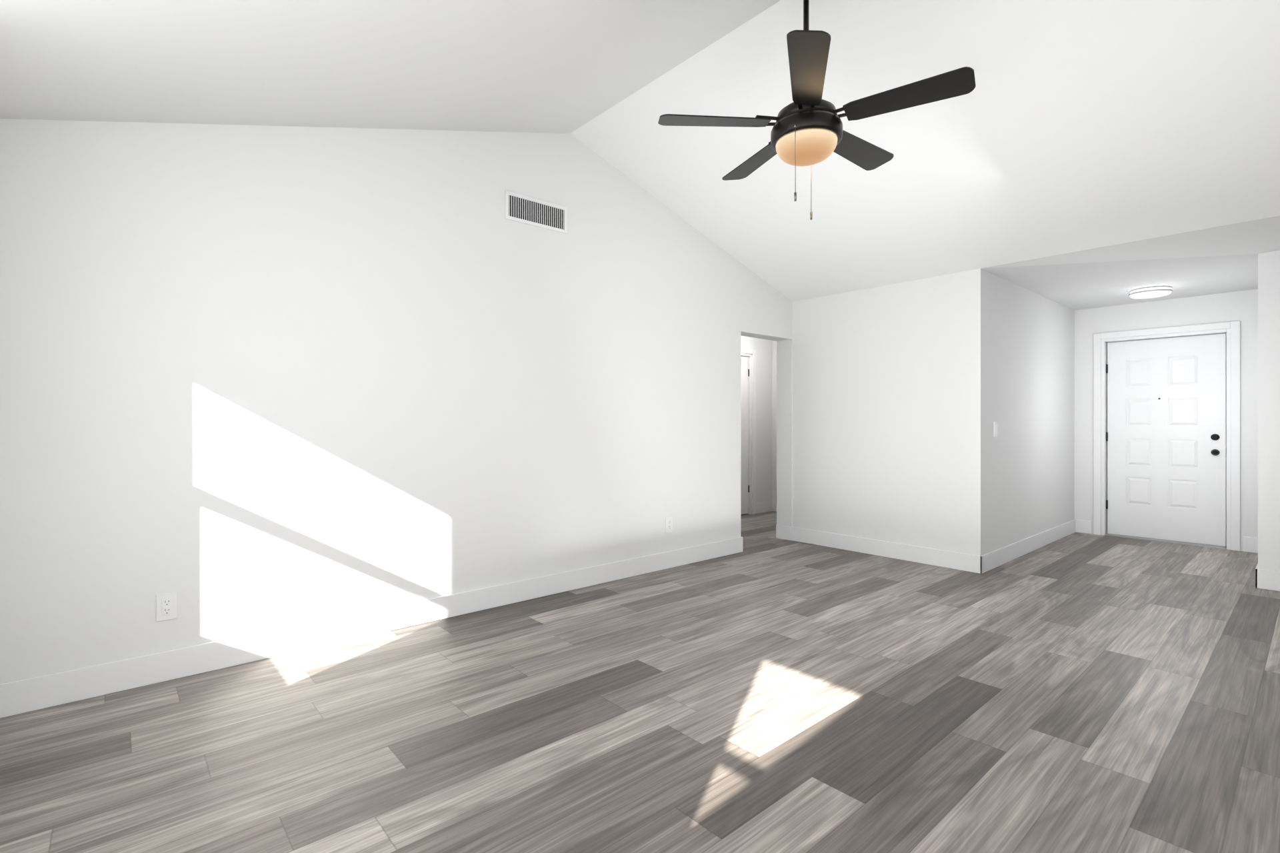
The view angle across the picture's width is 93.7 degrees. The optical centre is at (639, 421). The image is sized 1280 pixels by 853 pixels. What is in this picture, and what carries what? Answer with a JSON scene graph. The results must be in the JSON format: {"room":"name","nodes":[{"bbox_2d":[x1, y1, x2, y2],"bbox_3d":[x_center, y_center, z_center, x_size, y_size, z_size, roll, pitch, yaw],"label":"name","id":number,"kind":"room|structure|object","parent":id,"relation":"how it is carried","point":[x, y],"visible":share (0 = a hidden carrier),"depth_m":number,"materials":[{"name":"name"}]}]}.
{"room":"empty living room","nodes":[
{"label":"empty living room","id":0,"kind":"room"},
{"bbox_2d":[0,0,780,133],"bbox_3d":[0.456,-1.667,0.852,3.070,1.045,6.440,0,0,-41],"label":"ceiling","id":1,"kind":"structure","parent":0,"point":[521,66],"depth_m":2.59,"materials":[{"name":"white paint"}]},
{"bbox_2d":[658,0,975,219],"bbox_3d":[0.794,-1.495,2.757,1.256,1.080,1.304,0,0,-41],"label":"ceiling fan","id":2,"kind":"object","parent":1,"relation":"attached to","point":[807,131],"visible":1,"depth_m":2.60,"materials":[{"name":"brown metal"}]},
{"bbox_2d":[0,118,792,683],"bbox_3d":[-0.694,-0.525,4.219,5.781,3.450,0.180,0,0,-41],"label":"wall","id":3,"kind":"structure","parent":0,"point":[266,378],"depth_m":3.24,"materials":[{"name":"white paint"}]},
{"bbox_2d":[156,592,177,621],"bbox_3d":[-2.192,0.858,2.780,0.076,0.122,0.010,0,0,-41],"label":"outlet","id":4,"kind":"object","parent":3,"relation":"attached to","point":[167,603],"visible":1,"depth_m":2.78,"materials":[{"name":"white plastic"}]},
{"bbox_2d":[505,190,567,233],"bbox_3d":[-0.700,-1.422,4.089,0.484,0.184,0.008,0,0,-41],"label":"air vent","id":5,"kind":"object","parent":3,"relation":"in","point":[519,208],"visible":1,"depth_m":4.08,"materials":[{"name":"white plastic"}]},
{"bbox_2d":[0,500,1279,718],"bbox_3d":[2.063,1.131,3.259,8.300,0.138,7.580,0,0,-41],"label":"baseboard","id":6,"kind":"structure","parent":3,"relation":"attached to","point":[25,695],"depth_m":3.54,"materials":[{"name":"white wood"}]},
{"bbox_2d":[665,516,672,532],"bbox_3d":[0.240,0.845,4.913,0.076,0.122,0.010,0,0,-41],"label":"outlet","id":7,"kind":"object","parent":3,"relation":"attached to","point":[669,521],"visible":1,"depth_m":4.91,"materials":[{"name":"white plastic"}]},
{"bbox_2d":[0,511,1279,852],"bbox_3d":[2.213,1.260,3.391,9.060,0.120,7.940,0,0,-41],"label":"floor","id":8,"kind":"structure","parent":0,"point":[1078,693],"depth_m":2.36,"materials":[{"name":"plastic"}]},
{"bbox_2d":[740,336,776,503],"bbox_3d":[0.907,-0.035,6.648,3.730,2.470,1.360,0,0,-41],"label":"wall","id":9,"kind":"structure","parent":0,"point":[766,350],"depth_m":7.95,"materials":[{"name":"white paint"}]},
{"bbox_2d":[740,356,749,514],"bbox_3d":[1.063,0.176,7.459,0.914,2.023,0.075,0,0,-41],"label":"hall door","id":10,"kind":"structure","parent":9,"relation":"in","point":[745,371],"depth_m":7.71,"materials":[{"name":"white wood"}]},
{"bbox_2d":[740,348,755,514],"bbox_3d":[1.026,0.134,7.498,1.106,2.133,0.198,0,0,-41],"label":"door frame","id":11,"kind":"structure","parent":9,"relation":"attached to","point":[750,353],"depth_m":7.75,"materials":[{"name":"white wood"}]},
{"bbox_2d":[570,0,1279,309],"bbox_3d":[3.712,-1.700,3.707,5.590,0.980,6.440,0,0,-41],"label":"ceiling","id":12,"kind":"structure","parent":0,"point":[1084,125],"depth_m":3.56,"materials":[{"name":"white paint"}]},
{"bbox_2d":[1128,284,1172,299],"bbox_3d":[4.622,-1.167,5.437,0.303,0.086,0.303,0,0,-41],"label":"ceiling light","id":13,"kind":"object","parent":12,"relation":"attached to","point":[1159,291],"visible":1,"depth_m":5.35,"materials":[{"name":"white glass"}]},
{"bbox_2d":[792,268,1074,555],"bbox_3d":[3.138,-0.035,6.416,2.880,2.470,1.930,0,0,-41],"label":"wall","id":14,"kind":"structure","parent":0,"point":[900,389],"depth_m":5.32,"materials":[{"name":"white paint"}]},
{"bbox_2d":[993,422,997,437],"bbox_3d":[2.936,0.065,4.948,0.076,0.122,0.012,0,0,-41],"label":"switch","id":15,"kind":"object","parent":14,"relation":"attached to","point":[995,424],"visible":1,"depth_m":4.94,"materials":[{"name":"white plastic"}]},
{"bbox_2d":[1074,289,1257,551],"bbox_3d":[5.276,-0.035,6.027,0.180,2.470,1.475,0,0,-41],"label":"wall","id":16,"kind":"structure","parent":0,"point":[1242,306],"depth_m":5.91,"materials":[{"name":"white paint"}]},
{"bbox_2d":[1104,533,1226,549],"bbox_3d":[5.239,1.194,6.011,0.125,0.012,0.920,0,0,-41],"label":"sill","id":17,"kind":"structure","parent":16,"relation":"attached to","point":[1203,545],"depth_m":5.96,"materials":[{"name":"grey metal"}]},
{"bbox_2d":[1106,333,1225,546],"bbox_3d":[5.243,0.175,6.019,0.107,2.021,0.910,0,0,-41],"label":"front door","id":18,"kind":"structure","parent":16,"relation":"in","point":[1166,434],"depth_m":6.00,"materials":[{"name":"white wood"}]},
{"bbox_2d":[1093,320,1240,551],"bbox_3d":[5.261,0.134,6.030,0.198,2.133,1.106,0,0,-41],"label":"trim","id":19,"kind":"structure","parent":16,"relation":"attached to","point":[1232,329],"depth_m":5.83,"materials":[{"name":"white wood"}]},
{"bbox_2d":[1258,250,1279,571],"bbox_3d":[6.195,-0.035,3.727,1.830,2.470,3.195,0,0,-41],"label":"wall","id":20,"kind":"structure","parent":0,"point":[1269,263],"depth_m":4.28,"materials":[{"name":"white paint"}]}
]}

